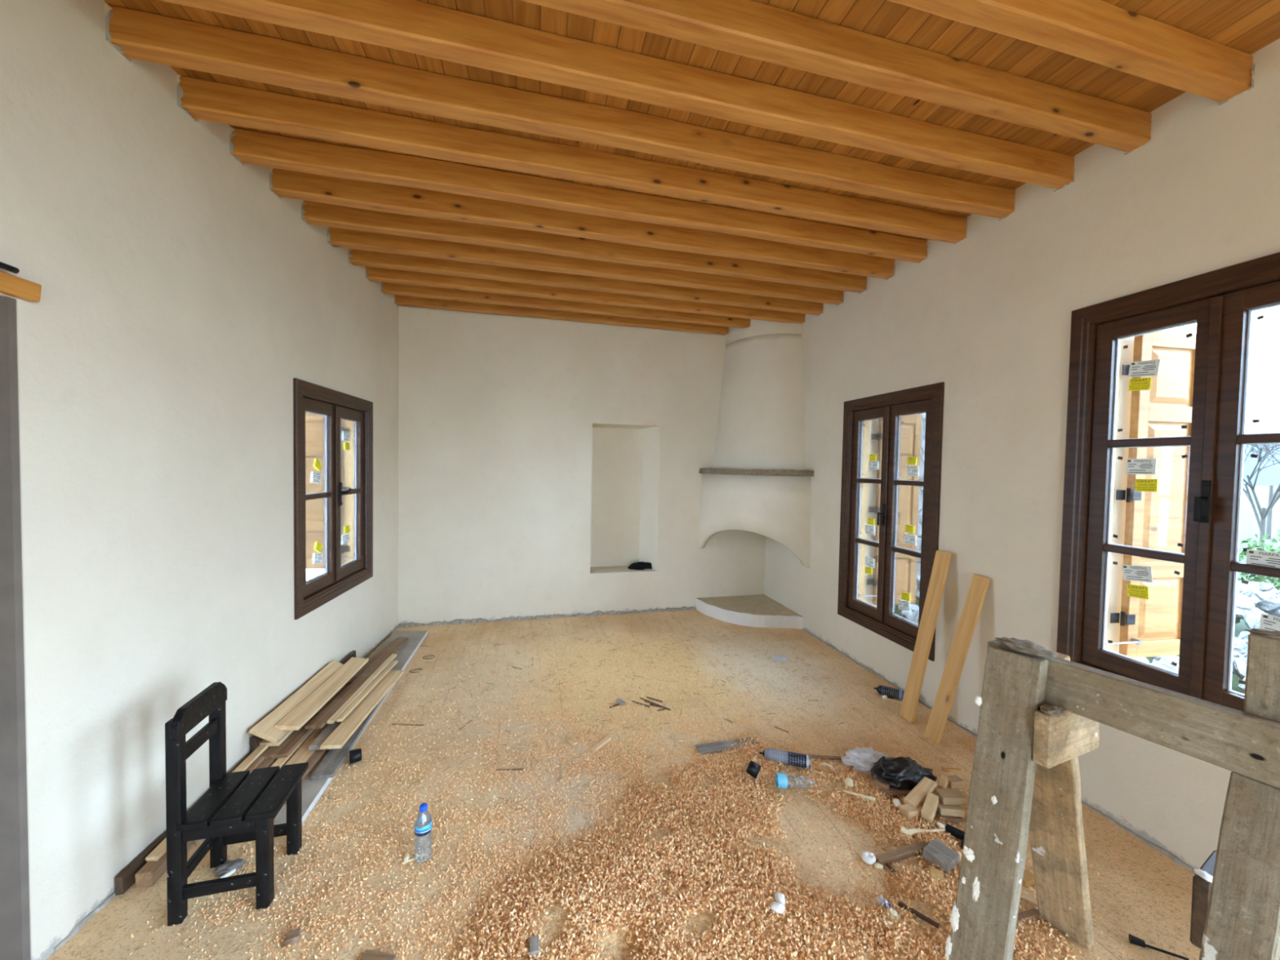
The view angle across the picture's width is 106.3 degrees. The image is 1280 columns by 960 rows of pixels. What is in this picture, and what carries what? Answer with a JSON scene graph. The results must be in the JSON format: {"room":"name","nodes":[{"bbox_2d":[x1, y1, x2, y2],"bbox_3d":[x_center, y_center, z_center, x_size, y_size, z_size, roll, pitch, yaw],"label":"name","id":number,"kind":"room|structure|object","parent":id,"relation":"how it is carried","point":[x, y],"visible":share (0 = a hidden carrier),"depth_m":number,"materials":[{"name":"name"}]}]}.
{"room":"construction site","nodes":[
{"label":"construction site","id":0,"kind":"room"},
{"bbox_2d":[0,0,398,959],"bbox_3d":[-1.900,-0.078,0.645,0.320,3.350,8.671,1,2,-8],"label":"wall","id":1,"kind":"structure","parent":0,"point":[175,317],"depth_m":1.85,"materials":[{"name":"white paint"}]},
{"bbox_2d":[0,296,31,959],"bbox_3d":[-1.945,0.509,0.896,0.316,2.059,1.081,1,2,-8],"label":"door","id":2,"kind":"structure","parent":1,"relation":"in","point":[15,920],"depth_m":1.44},
{"bbox_2d":[0,271,41,302],"bbox_3d":[-1.859,-0.548,0.824,0.263,0.055,1.255,1,2,-8],"label":"lintel","id":3,"kind":"object","parent":1,"relation":"attached to","point":[11,285],"visible":1,"depth_m":1.40,"materials":[{"name":"brown wood"}]},
{"bbox_2d":[0,262,19,273],"bbox_3d":[-1.713,-0.547,0.993,0.028,0.099,0.786,1,2,-11],"label":"cable","id":4,"kind":"object","parent":3,"relation":"on","point":[2,265],"visible":1,"depth_m":1.35,"materials":[{"name":"black plastic"}]},
{"bbox_2d":[53,625,398,951],"bbox_3d":[-2.110,1.455,3.088,0.026,0.030,3.119,1,2,-8],"label":"baseboard","id":5,"kind":"structure","parent":1,"relation":"attached to","point":[107,900],"depth_m":1.66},
{"bbox_2d":[293,377,373,619],"bbox_3d":[-2.190,0.099,3.401,0.212,1.442,1.113,1,2,-8],"label":"window","id":6,"kind":"structure","parent":1,"relation":"in","point":[333,429],"depth_m":3.34,"materials":[{"name":"brown wood"}]},
{"bbox_2d":[398,306,765,625],"bbox_3d":[-0.563,-0.197,5.289,4.668,3.350,0.500,1,2,-14],"label":"wall","id":7,"kind":"structure","parent":0,"point":[540,460],"depth_m":4.95,"materials":[{"name":"white paint"}]},
{"bbox_2d":[398,606,696,627],"bbox_3d":[-0.849,1.408,5.000,3.043,0.050,0.049,1,2,-14],"label":"baseboard","id":8,"kind":"structure","parent":7,"relation":"attached to","point":[472,620],"depth_m":4.95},
{"bbox_2d":[627,561,652,569],"bbox_3d":[0.019,0.948,5.331,0.314,0.083,0.124,1,2,-12],"label":"cloth bundle","id":9,"kind":"object","parent":7,"relation":"on","point":[639,565],"visible":0.91,"depth_m":5.29,"materials":[{"name":"black"}]},
{"bbox_2d":[45,609,1200,959],"bbox_3d":[0.236,1.644,1.183,5.600,0.150,9.800,1,2,-12],"label":"floor","id":10,"kind":"structure","parent":0,"point":[1154,897],"depth_m":2.41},
{"bbox_2d":[115,764,239,895],"bbox_3d":[-1.949,1.467,2.099,0.024,0.070,0.716,1,2,-8],"label":"wooden board","id":11,"kind":"object","parent":10,"relation":"on","point":[126,878],"visible":0.24,"depth_m":1.79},
{"bbox_2d":[134,746,271,887],"bbox_3d":[-1.926,1.450,2.307,0.058,0.087,1.076,1,2,-9],"label":"wooden board","id":12,"kind":"object","parent":10,"relation":"on","point":[149,873],"visible":0.21,"depth_m":1.81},
{"bbox_2d":[145,744,267,861],"bbox_3d":[-1.927,1.417,2.230,0.042,0.044,0.824,1,2,-9],"label":"wooden board","id":13,"kind":"object","parent":12,"relation":"on","point":[161,849],"visible":0.41,"depth_m":2.32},
{"bbox_2d":[212,857,244,875],"bbox_3d":[-1.600,1.503,1.869,0.095,0.026,0.067,1,2,-12],"label":"rag","id":14,"kind":"object","parent":10,"relation":"on","point":[228,865],"visible":1,"depth_m":1.86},
{"bbox_2d":[164,681,308,926],"bbox_3d":[-1.486,1.152,1.801,0.322,0.735,0.297,1,2,-15],"label":"wooden chair","id":15,"kind":"object","parent":10,"relation":"on","point":[238,806],"visible":0.98,"depth_m":1.71,"materials":[{"name":"black paint"}]},
{"bbox_2d":[284,928,300,946],"bbox_3d":[-1.155,1.521,1.597,0.041,0.022,0.034,0,2,-25],"label":"wood offcut","id":16,"kind":"object","parent":10,"relation":"on","point":[293,936],"visible":1,"depth_m":1.59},
{"bbox_2d":[250,650,355,753],"bbox_3d":[-2.086,1.391,3.066,0.028,0.157,1.186,1,2,-8],"label":"wooden board","id":17,"kind":"object","parent":10,"relation":"on","point":[255,740],"visible":0.17,"depth_m":2.50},
{"bbox_2d":[248,660,343,743],"bbox_3d":[-1.993,1.297,2.888,0.133,0.086,0.888,1,2,-9],"label":"wooden board","id":18,"kind":"object","parent":17,"relation":"on","point":[265,729],"visible":0.62,"depth_m":2.70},
{"bbox_2d":[195,630,427,840],"bbox_3d":[-1.924,1.450,3.246,0.423,0.032,2.460,1,2,-12],"label":"sheet","id":19,"kind":"object","parent":10,"relation":"on","point":[312,789],"visible":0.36,"depth_m":2.52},
{"bbox_2d":[255,758,277,768],"bbox_3d":[-1.924,1.440,2.579,0.056,0.029,1.045,1,2,-10],"label":"wooden board","id":20,"kind":"object","parent":19,"relation":"on","point":[266,762],"visible":0.07,"depth_m":2.43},
{"bbox_2d":[261,682,351,759],"bbox_3d":[-1.964,1.402,2.970,0.128,0.027,1.028,1,2,-9],"label":"wooden board","id":21,"kind":"object","parent":20,"relation":"on","point":[295,738],"visible":0.28,"depth_m":2.58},
{"bbox_2d":[259,729,293,746],"bbox_3d":[-2.045,1.374,2.996,0.124,0.023,0.976,1,2,-10],"label":"wooden board","id":22,"kind":"object","parent":21,"relation":"on","point":[282,740],"visible":0.14,"depth_m":2.53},
{"bbox_2d":[271,728,315,768],"bbox_3d":[-1.876,1.440,2.652,0.049,0.028,1.126,1,2,-10],"label":"wooden board","id":23,"kind":"object","parent":19,"relation":"on","point":[280,762],"visible":0.15,"depth_m":2.49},
{"bbox_2d":[284,749,327,804],"bbox_3d":[-1.741,1.440,2.752,0.048,0.023,1.183,1,2,-11],"label":"wooden board","id":24,"kind":"object","parent":19,"relation":"on","point":[317,755],"visible":0.14,"depth_m":2.47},
{"bbox_2d":[308,670,390,751],"bbox_3d":[-1.783,1.405,3.014,0.090,0.027,0.955,1,2,-9],"label":"wooden board","id":25,"kind":"object","parent":24,"relation":"on","point":[317,742],"visible":0.23,"depth_m":2.63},
{"bbox_2d":[285,723,328,764],"bbox_3d":[-1.796,1.442,2.669,0.102,0.022,1.224,1,2,-11],"label":"wooden board","id":26,"kind":"object","parent":19,"relation":"on","point":[303,754],"visible":0.13,"depth_m":2.54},
{"bbox_2d":[311,688,391,779],"bbox_3d":[-1.683,1.438,2.926,0.104,0.023,1.170,1,2,-12],"label":"wooden board","id":27,"kind":"object","parent":19,"relation":"on","point":[335,758],"visible":0.5,"depth_m":2.51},
{"bbox_2d":[320,670,404,749],"bbox_3d":[-1.690,1.390,2.990,0.107,0.019,0.982,1,1,-9],"label":"wooden board","id":28,"kind":"object","parent":27,"relation":"on","point":[340,736],"visible":0.91,"depth_m":2.85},
{"bbox_2d":[336,660,397,721],"bbox_3d":[-1.762,1.357,3.146,0.033,0.017,0.847,1,1,-7],"label":"wooden board","id":29,"kind":"object","parent":28,"relation":"on","point":[361,697],"visible":1,"depth_m":3.05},
{"bbox_3d":[-2.080,1.402,3.984,0.074,0.017,0.536,1,2,-5],"label":"wooden board","id":30,"kind":"object","parent":19,"relation":"on","visible":0},
{"bbox_2d":[346,638,408,683],"bbox_3d":[-2.018,1.378,3.715,0.112,0.060,0.931,1,2,-6],"label":"wooden board","id":31,"kind":"object","parent":30,"relation":"on","point":[397,643],"visible":0.45,"depth_m":3.79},
{"bbox_2d":[305,648,399,728],"bbox_3d":[-1.871,1.352,3.213,0.092,0.022,1.132,1,1,-7],"label":"wooden board","id":32,"kind":"object","parent":31,"relation":"on","point":[319,721],"visible":0.8,"depth_m":3.01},
{"bbox_2d":[275,657,368,730],"bbox_3d":[-1.939,1.300,2.992,0.120,0.039,0.915,1,2,-9],"label":"wooden board","id":33,"kind":"object","parent":32,"relation":"on","point":[296,718],"visible":1,"depth_m":2.87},
{"bbox_2d":[326,653,396,724],"bbox_3d":[-1.806,1.346,3.176,0.038,0.020,0.968,1,2,-8],"label":"wooden board","id":34,"kind":"object","parent":32,"relation":"on","point":[332,719],"visible":1,"depth_m":3.05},
{"bbox_2d":[349,747,361,764],"bbox_3d":[-1.507,1.462,2.545,0.055,0.068,0.068,-1,3,-33],"label":"cap","id":35,"kind":"object","parent":10,"relation":"on","point":[355,755],"visible":1,"depth_m":2.52,"materials":[{"name":"black plastic"}]},
{"bbox_2d":[360,949,396,959],"bbox_3d":[-0.839,1.533,1.507,0.111,0.014,0.092,1,2,7],"label":"wood offcut","id":36,"kind":"object","parent":10,"relation":"on","point":[368,954],"visible":1,"depth_m":1.54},
{"bbox_2d":[414,802,431,862],"bbox_3d":[-0.875,1.418,1.937,0.064,0.216,0.064,1,2,-12],"label":"water bottle","id":37,"kind":"object","parent":10,"relation":"on","point":[426,819],"visible":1,"depth_m":1.95,"materials":[{"name":"clear plastic"}]},
{"bbox_2d":[321,617,844,804],"bbox_3d":[-0.083,1.485,3.668,3.488,0.003,2.625,1,2,-12],"label":"dark slivers","id":38,"kind":"object","parent":10,"relation":"on","point":[665,617],"visible":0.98,"depth_m":3.44,"materials":[{"name":"brown wood"}]},
{"bbox_2d":[591,735,611,751],"bbox_3d":[-0.219,1.507,2.747,0.031,0.012,0.149,2,2,34],"label":"wood offcut","id":39,"kind":"object","parent":10,"relation":"on","point":[606,740],"visible":1,"depth_m":2.74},
{"bbox_2d":[129,623,1166,959],"bbox_3d":[-0.039,1.484,2.918,3.812,0.056,3.601,1,2,-12],"label":"wood shavings","id":40,"kind":"object","parent":10,"relation":"on","point":[349,829],"visible":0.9,"depth_m":2.12,"materials":[{"name":"brown wood"}]},
{"bbox_2d":[356,619,964,844],"bbox_3d":[-0.059,1.489,3.555,3.497,0.003,2.932,1,2,-12],"label":"pale slivers","id":41,"kind":"object","parent":10,"relation":"on","point":[680,620],"visible":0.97,"depth_m":3.28,"materials":[{"name":"brown wood"}]},
{"bbox_2d":[695,737,759,755],"bbox_3d":[0.502,1.516,2.741,0.366,0.017,0.078,0,2,-13],"label":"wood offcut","id":42,"kind":"object","parent":10,"relation":"on","point":[712,747],"visible":0.87,"depth_m":2.72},
{"bbox_2d":[695,319,813,629],"bbox_3d":[1.161,-0.127,4.988,0.845,3.190,0.959,1,2,-12],"label":"fireplace","id":43,"kind":"object","parent":10,"relation":"on","point":[758,482],"visible":0.96,"depth_m":4.84,"materials":[{"name":"white paint"}]},
{"bbox_2d":[698,467,813,476],"bbox_3d":[1.163,-0.084,4.990,0.841,0.060,0.959,1,2,-12],"label":"mantel shelf","id":44,"kind":"object","parent":43,"relation":"attached to","point":[714,472],"depth_m":4.73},
{"bbox_2d":[712,333,805,470],"bbox_3d":[1.216,-0.790,5.010,1.045,1.395,0.387,2,2,38],"label":"hood","id":45,"kind":"object","parent":43,"relation":"attached to","point":[761,426],"depth_m":4.86,"materials":[{"name":"white paint"}]},
{"bbox_2d":[454,736,1073,959],"bbox_3d":[0.500,1.525,2.209,3.150,0.054,2.000,1,2,-12],"label":"heap","id":46,"kind":"object","parent":10,"relation":"on","point":[614,945],"visible":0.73,"depth_m":1.74,"materials":[{"name":"wood"}]},
{"bbox_2d":[528,935,538,959],"bbox_3d":[-0.343,1.518,1.557,0.031,0.032,0.051,1,2,-13],"label":"wood offcut","id":47,"kind":"object","parent":46,"relation":"on","point":[534,947],"visible":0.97,"depth_m":1.55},
{"bbox_2d":[759,747,810,769],"bbox_3d":[0.776,1.489,2.579,0.263,0.069,0.068,2,2,18],"label":"spray can","id":48,"kind":"object","parent":46,"relation":"on","point":[787,757],"visible":1,"depth_m":2.55,"materials":[{"name":"grey metal"}]},
{"bbox_2d":[399,731,1176,959],"bbox_3d":[0.450,1.493,2.033,2.283,0.110,1.575,1,2,-12],"label":"wood shavings","id":49,"kind":"object","parent":46,"relation":"on","point":[613,904],"depth_m":1.78,"materials":[{"name":"brown wood"}]},
{"bbox_2d":[769,902,785,914],"bbox_3d":[0.482,1.501,1.685,0.054,0.026,0.038,1,2,6],"label":"lump","id":50,"kind":"object","parent":49,"relation":"on","point":[779,908],"visible":1,"depth_m":1.68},
{"bbox_2d":[774,891,785,904],"bbox_3d":[0.503,1.503,1.724,0.038,0.026,0.050,1,2,-9],"label":"lump","id":51,"kind":"object","parent":49,"relation":"on","point":[779,897],"visible":0.87,"depth_m":1.72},
{"bbox_2d":[873,777,889,792],"bbox_3d":[1.202,1.523,2.385,0.068,0.050,0.055,3,2,36],"label":"wood offcut","id":52,"kind":"object","parent":49,"relation":"on","point":[877,783],"visible":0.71,"depth_m":2.37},
{"bbox_2d":[921,838,959,874],"bbox_3d":[1.216,1.527,1.941,0.100,0.061,0.100,0,2,-34],"label":"wood offcut","id":53,"kind":"object","parent":49,"relation":"on","point":[936,852],"visible":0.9,"depth_m":1.93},
{"bbox_2d":[937,774,948,788],"bbox_3d":[1.477,1.483,2.341,0.082,0.062,0.030,-1,2,-44],"label":"wood offcut","id":54,"kind":"object","parent":49,"relation":"on","point":[943,782],"visible":0.78,"depth_m":2.33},
{"bbox_2d":[775,773,814,789],"bbox_3d":[0.769,1.488,2.372,0.184,0.067,0.072,1,2,2],"label":"bottle","id":55,"kind":"object","parent":46,"relation":"on","point":[781,781],"visible":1,"depth_m":2.36,"materials":[{"name":"clear plastic"}]},
{"bbox_2d":[807,754,842,760],"bbox_3d":[1.031,1.529,2.644,0.296,0.016,0.015,2,2,4],"label":"wood offcut","id":56,"kind":"object","parent":46,"relation":"on","point":[822,757],"visible":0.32,"depth_m":2.64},
{"bbox_2d":[842,789,875,801],"bbox_3d":[1.050,1.517,2.305,0.145,0.023,0.023,2,2,21],"label":"string","id":57,"kind":"object","parent":46,"relation":"on","point":[869,797],"visible":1,"depth_m":2.29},
{"bbox_2d":[876,893,901,916],"bbox_3d":[0.899,1.535,1.724,0.034,0.027,0.086,0,2,-35],"label":"wrapper","id":58,"kind":"object","parent":46,"relation":"on","point":[882,900],"visible":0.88,"depth_m":1.74,"materials":[{"name":"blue plastic"}]},
{"bbox_2d":[881,786,911,798],"bbox_3d":[1.281,1.529,2.357,0.182,0.020,0.051,1,2,-11],"label":"wood offcut","id":59,"kind":"object","parent":46,"relation":"on","point":[892,792],"visible":0.56,"depth_m":2.33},
{"bbox_2d":[875,840,928,866],"bbox_3d":[1.082,1.539,1.975,0.257,0.042,0.033,1,2,-15],"label":"wood offcut","id":60,"kind":"object","parent":46,"relation":"on","point":[895,855],"visible":0.79,"depth_m":1.96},
{"bbox_2d":[870,755,937,790],"bbox_3d":[1.335,1.479,2.435,0.322,0.146,0.190,1,2,5],"label":"bag","id":61,"kind":"object","parent":46,"relation":"on","point":[901,773],"visible":0.7,"depth_m":2.39,"materials":[{"name":"black"}]},
{"bbox_2d":[899,804,922,820],"bbox_3d":[1.250,1.525,2.201,0.103,0.050,0.055,2,1,-15],"label":"wood offcut","id":62,"kind":"object","parent":46,"relation":"on","point":[908,810],"visible":0.57,"depth_m":2.18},
{"bbox_2d":[903,776,937,808],"bbox_3d":[1.323,1.475,2.264,0.184,0.074,0.055,0,2,-31],"label":"wood offcut","id":63,"kind":"object","parent":62,"relation":"on","point":[917,795],"visible":0.96,"depth_m":2.25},
{"bbox_2d":[897,901,939,928],"bbox_3d":[0.974,1.520,1.678,0.012,0.025,0.130,0,2,-39],"label":"wood offcut","id":64,"kind":"object","parent":46,"relation":"on","point":[900,904],"visible":1,"depth_m":1.67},
{"bbox_2d":[899,826,945,835],"bbox_3d":[1.233,1.521,2.091,0.222,0.036,0.040,1,2,-12],"label":"string","id":65,"kind":"object","parent":46,"relation":"on","point":[912,831],"visible":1,"depth_m":2.07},
{"bbox_2d":[920,791,938,822],"bbox_3d":[1.321,1.493,2.187,0.123,0.086,0.044,-1,2,-44],"label":"wood offcut","id":66,"kind":"object","parent":46,"relation":"on","point":[928,811],"visible":1,"depth_m":2.17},
{"bbox_2d":[928,866,945,888],"bbox_3d":[1.143,1.539,1.848,0.049,0.033,0.082,2,2,27],"label":"wood offcut","id":67,"kind":"object","parent":46,"relation":"on","point":[935,872],"visible":0.65,"depth_m":1.85,"materials":[{"name":"brown wood"}]},
{"bbox_2d":[935,809,963,822],"bbox_3d":[1.409,1.535,2.197,0.103,0.016,0.060,2,2,8],"label":"wood offcut","id":68,"kind":"object","parent":46,"relation":"on","point":[953,819],"visible":0.58,"depth_m":2.17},
{"bbox_2d":[937,799,964,817],"bbox_3d":[1.419,1.508,2.209,0.105,0.032,0.070,1,2,4],"label":"wood offcut","id":69,"kind":"object","parent":68,"relation":"on","point":[944,810],"visible":0.68,"depth_m":2.18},
{"bbox_2d":[934,788,967,805],"bbox_3d":[1.446,1.473,2.232,0.113,0.032,0.069,1,2,1],"label":"wood offcut","id":70,"kind":"object","parent":69,"relation":"on","point":[946,796],"visible":1,"depth_m":2.21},
{"bbox_2d":[1016,907,1041,925],"bbox_3d":[1.367,1.559,1.709,0.155,0.028,0.025,0,2,-19],"label":"wood offcut","id":71,"kind":"object","parent":46,"relation":"on","point":[1027,915],"visible":0.62,"depth_m":1.71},
{"bbox_2d":[840,746,889,775],"bbox_3d":[1.228,1.494,2.578,0.276,0.095,0.166,1,2,13],"label":"plastic bag","id":72,"kind":"object","parent":10,"relation":"on","point":[863,760],"visible":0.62,"depth_m":2.56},
{"bbox_2d":[861,851,875,865],"bbox_3d":[0.931,1.538,1.954,0.058,0.027,0.052,1,2,-12],"label":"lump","id":73,"kind":"object","parent":10,"relation":"on","point":[868,858],"visible":1,"depth_m":1.94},
{"bbox_2d":[873,684,904,699],"bbox_3d":[1.786,1.495,3.368,0.263,0.068,0.068,2,2,33],"label":"spray can","id":74,"kind":"object","parent":10,"relation":"on","point":[892,692],"visible":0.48,"depth_m":3.36,"materials":[{"name":"black metal"}]},
{"bbox_2d":[899,550,951,723],"bbox_3d":[1.834,0.998,3.086,0.259,1.085,0.101,1,2,-11],"label":"wooden board","id":75,"kind":"object","parent":10,"relation":"on","point":[942,558],"visible":1,"depth_m":3.07,"materials":[{"name":"brown wood"}]},
{"bbox_2d":[937,822,964,848],"bbox_3d":[1.355,1.534,2.078,0.124,0.035,0.090,3,2,44],"label":"gun","id":76,"kind":"object","parent":10,"relation":"on","point":[953,831],"visible":0.51,"depth_m":2.08,"materials":[{"name":"black plastic"}]},
{"bbox_2d":[945,774,964,789],"bbox_3d":[1.591,1.534,2.436,0.078,0.040,0.052,1,2,-11],"label":"wood offcut","id":77,"kind":"object","parent":10,"relation":"on","point":[955,781],"visible":0.73,"depth_m":2.42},
{"bbox_2d":[924,573,990,744],"bbox_3d":[1.880,1.056,2.848,0.318,0.984,0.097,1,2,-6],"label":"wooden board","id":78,"kind":"object","parent":10,"relation":"on","point":[971,612],"visible":1,"depth_m":2.83,"materials":[{"name":"brown wood"}]},
{"bbox_2d":[1022,869,1035,887],"bbox_3d":[1.510,1.558,1.878,0.073,0.024,0.045,0,2,-16],"label":"wood offcut","id":79,"kind":"object","parent":10,"relation":"on","point":[1028,880],"visible":0.51,"depth_m":1.86,"materials":[{"name":"brown wood"}]},
{"bbox_2d":[1020,891,1037,906],"bbox_3d":[1.448,1.565,1.799,0.072,0.012,0.030,3,2,41],"label":"wood offcut","id":80,"kind":"object","parent":10,"relation":"on","point":[1024,896],"visible":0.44,"depth_m":1.79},
{"bbox_2d":[945,628,1279,959],"bbox_3d":[1.331,0.973,1.141,0.726,1.258,1.082,1,2,-12],"label":"trestle","id":81,"kind":"object","parent":10,"relation":"on","point":[1042,710],"visible":1,"depth_m":1.36,"materials":[{"name":"brown wood"}]},
{"bbox_2d":[1128,933,1189,959],"bbox_3d":[1.732,1.569,1.603,0.139,0.026,0.026,2,2,33],"label":"screwdriver","id":82,"kind":"object","parent":10,"relation":"on","point":[1133,940],"visible":1,"depth_m":1.62,"materials":[{"name":"black plastic"}]},
{"bbox_2d":[103,0,1279,239],"bbox_3d":[0.294,-1.664,1.082,5.600,0.100,9.800,1,2,-12],"label":"ceiling","id":83,"kind":"structure","parent":0,"point":[1246,26],"depth_m":1.88,"materials":[{"name":"brown wood"}]},
{"bbox_2d":[105,3,1015,220],"bbox_3d":[0.106,-1.586,2.230,4.134,0.134,0.098,1,2,-14],"label":"ceiling beam","id":84,"kind":"structure","parent":83,"relation":"attached to","point":[138,35],"depth_m":2.03,"materials":[{"name":"brown wood"}]},
{"bbox_2d":[394,294,728,335],"bbox_3d":[-0.667,-1.681,4.877,3.358,0.134,0.096,1,2,-14],"label":"ceiling beam","id":85,"kind":"structure","parent":83,"relation":"attached to","point":[400,300],"depth_m":4.79,"materials":[{"name":"brown wood"}]},
{"bbox_2d":[381,281,751,328],"bbox_3d":[-0.542,-1.670,4.593,3.523,0.134,0.097,1,2,-14],"label":"ceiling beam","id":86,"kind":"structure","parent":83,"relation":"attached to","point":[389,288],"depth_m":4.50,"materials":[{"name":"brown wood"}]},
{"bbox_2d":[176,74,967,244],"bbox_3d":[0.051,-1.596,2.533,4.114,0.134,0.097,1,2,-14],"label":"ceiling beam","id":87,"kind":"structure","parent":83,"relation":"attached to","point":[199,99],"depth_m":2.35,"materials":[{"name":"brown wood"}]},
{"bbox_2d":[229,126,928,262],"bbox_3d":[-0.001,-1.606,2.835,4.086,0.133,0.097,1,2,-14],"label":"ceiling beam","id":88,"kind":"structure","parent":83,"relation":"attached to","point":[246,146],"depth_m":2.67,"materials":[{"name":"brown wood"}]},
{"bbox_2d":[269,167,895,279],"bbox_3d":[-0.058,-1.617,3.137,4.068,0.135,0.096,1,2,-14],"label":"ceiling beam","id":89,"kind":"structure","parent":83,"relation":"attached to","point":[371,196],"depth_m":2.99,"materials":[{"name":"brown wood"}]},
{"bbox_2d":[301,200,867,293],"bbox_3d":[-0.113,-1.627,3.438,4.047,0.134,0.099,1,2,-14],"label":"ceiling beam","id":90,"kind":"structure","parent":83,"relation":"attached to","point":[314,213],"depth_m":3.30,"materials":[{"name":"brown wood"}]},
{"bbox_2d":[326,226,844,306],"bbox_3d":[-0.168,-1.637,3.741,4.026,0.134,0.097,1,2,-14],"label":"ceiling beam","id":91,"kind":"structure","parent":83,"relation":"attached to","point":[335,237],"depth_m":3.61,"materials":[{"name":"brown wood"}]},
{"bbox_2d":[347,248,823,315],"bbox_3d":[-0.222,-1.648,4.043,4.005,0.135,0.097,1,2,-14],"label":"ceiling beam","id":92,"kind":"structure","parent":83,"relation":"attached to","point":[355,257],"depth_m":3.93,"materials":[{"name":"brown wood"}]},
{"bbox_2d":[365,266,805,324],"bbox_3d":[-0.277,-1.657,4.345,3.982,0.134,0.097,1,2,-14],"label":"ceiling beam","id":93,"kind":"structure","parent":83,"relation":"attached to","point":[372,273],"depth_m":4.23,"materials":[{"name":"brown wood"}]},
{"bbox_2d":[158,0,1075,191],"bbox_3d":[0.161,-1.576,1.929,4.155,0.134,0.097,1,2,-14],"label":"ceiling beam","id":94,"kind":"structure","parent":83,"relation":"attached to","point":[412,26],"depth_m":1.86,"materials":[{"name":"brown wood"}]},
{"bbox_2d":[520,0,1152,154],"bbox_3d":[0.217,-1.566,1.627,4.176,0.135,0.096,1,2,-14],"label":"ceiling beam","id":95,"kind":"structure","parent":83,"relation":"attached to","point":[749,28],"depth_m":1.76,"materials":[{"name":"brown wood"}]},
{"bbox_2d":[887,0,1255,105],"bbox_3d":[0.270,-1.556,1.325,4.199,0.134,0.097,1,2,-14],"label":"ceiling beam","id":96,"kind":"structure","parent":83,"relation":"attached to","point":[1100,32],"depth_m":1.65,"materials":[{"name":"brown wood"}]},
{"bbox_2d":[764,38,1279,869],"bbox_3d":[2.489,-0.031,1.615,0.320,3.350,8.700,1,2,-12],"label":"wall","id":97,"kind":"structure","parent":0,"point":[987,314],"depth_m":2.60,"materials":[{"name":"white paint"}]},
{"bbox_2d":[837,382,944,661],"bbox_3d":[1.927,0.267,3.691,0.227,1.852,1.028,1,2,-12],"label":"window","id":98,"kind":"structure","parent":97,"relation":"in","point":[892,442],"depth_m":3.63,"materials":[{"name":"brown wood"}]},
{"bbox_2d":[802,628,1195,873],"bbox_3d":[2.072,1.544,2.680,0.028,0.022,4.250,1,2,-12],"label":"baseboard","id":99,"kind":"structure","parent":97,"relation":"attached to","point":[1161,850],"depth_m":2.22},
{"bbox_2d":[1056,252,1279,711],"bbox_3d":[2.314,0.087,1.925,0.227,1.820,1.039,1,2,-12],"label":"window","id":100,"kind":"structure","parent":97,"relation":"in","point":[1222,302],"depth_m":1.98,"materials":[{"name":"brown wood"}]},
{"bbox_2d":[1105,330,1195,657],"bbox_3d":[2.538,0.077,2.376,0.564,1.620,0.068,1,2,-9],"label":"window shutter","id":101,"kind":"object","parent":100,"relation":"attached to","point":[1150,627],"visible":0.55,"depth_m":2.38,"materials":[{"name":"brown wood"}]},
{"bbox_2d":[1146,484,1279,694],"bbox_3d":[29.668,1.493,11.626,57.045,1.107,70.000,1,2,-12],"label":"ground","id":102,"kind":"structure","parent":0,"point":[1249,525],"depth_m":15.02,"materials":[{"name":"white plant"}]},
{"bbox_2d":[1133,581,1279,693],"bbox_3d":[5.568,1.485,4.521,4.493,0.804,5.763,1,2,-12],"label":"rubble","id":103,"kind":"object","parent":102,"relation":"on","point":[1253,598],"visible":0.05,"depth_m":4.66,"materials":[{"name":"stone"}]},
{"bbox_2d":[1237,544,1279,591],"bbox_3d":[8.629,1.316,6.215,1.782,0.925,1.758,1,2,-12],"label":"bush","id":104,"kind":"object","parent":102,"relation":"on","point":[1273,580],"visible":0.15,"depth_m":6.48,"materials":[{"name":"green plant"}]},
{"bbox_2d":[1239,528,1279,582],"bbox_3d":[10.676,1.260,7.386,1.973,1.017,1.988,1,2,-12],"label":"bush","id":105,"kind":"object","parent":102,"relation":"on","point":[1273,540],"visible":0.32,"depth_m":7.89,"materials":[{"name":"green plant"}]},
{"bbox_2d":[1242,403,1279,550],"bbox_3d":[11.425,-0.021,9.100,2.003,3.492,2.717,1,2,10],"label":"bare tree","id":106,"kind":"object","parent":102,"relation":"on","point":[1264,512],"visible":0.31,"depth_m":9.10,"materials":[{"name":"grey plant"}]},
{"bbox_2d":[1245,426,1279,539],"bbox_3d":[16.447,0.055,12.053,2.496,3.071,2.018,0,2,-22],"label":"bare tree","id":107,"kind":"object","parent":102,"relation":"on","point":[1268,526],"visible":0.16,"depth_m":12.35,"materials":[{"name":"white plant"}]},
{"bbox_2d":[1245,398,1279,454],"bbox_3d":[13.944,-0.093,9.524,3.278,3.594,3.184,3,2,43],"label":"bare tree","id":108,"kind":"object","parent":102,"relation":"on","point":[1248,431],"visible":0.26,"depth_m":10.05,"materials":[{"name":"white plant"}]},
{"label":"outside","id":109,"kind":"structure","parent":0,"visible":0},
{"bbox_2d":[1242,444,1279,486],"bbox_3d":[71.237,-5.280,72.587,169.999,13.805,228.143,1,2,-12],"label":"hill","id":110,"kind":"structure","parent":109,"point":[1268,476],"depth_m":52.47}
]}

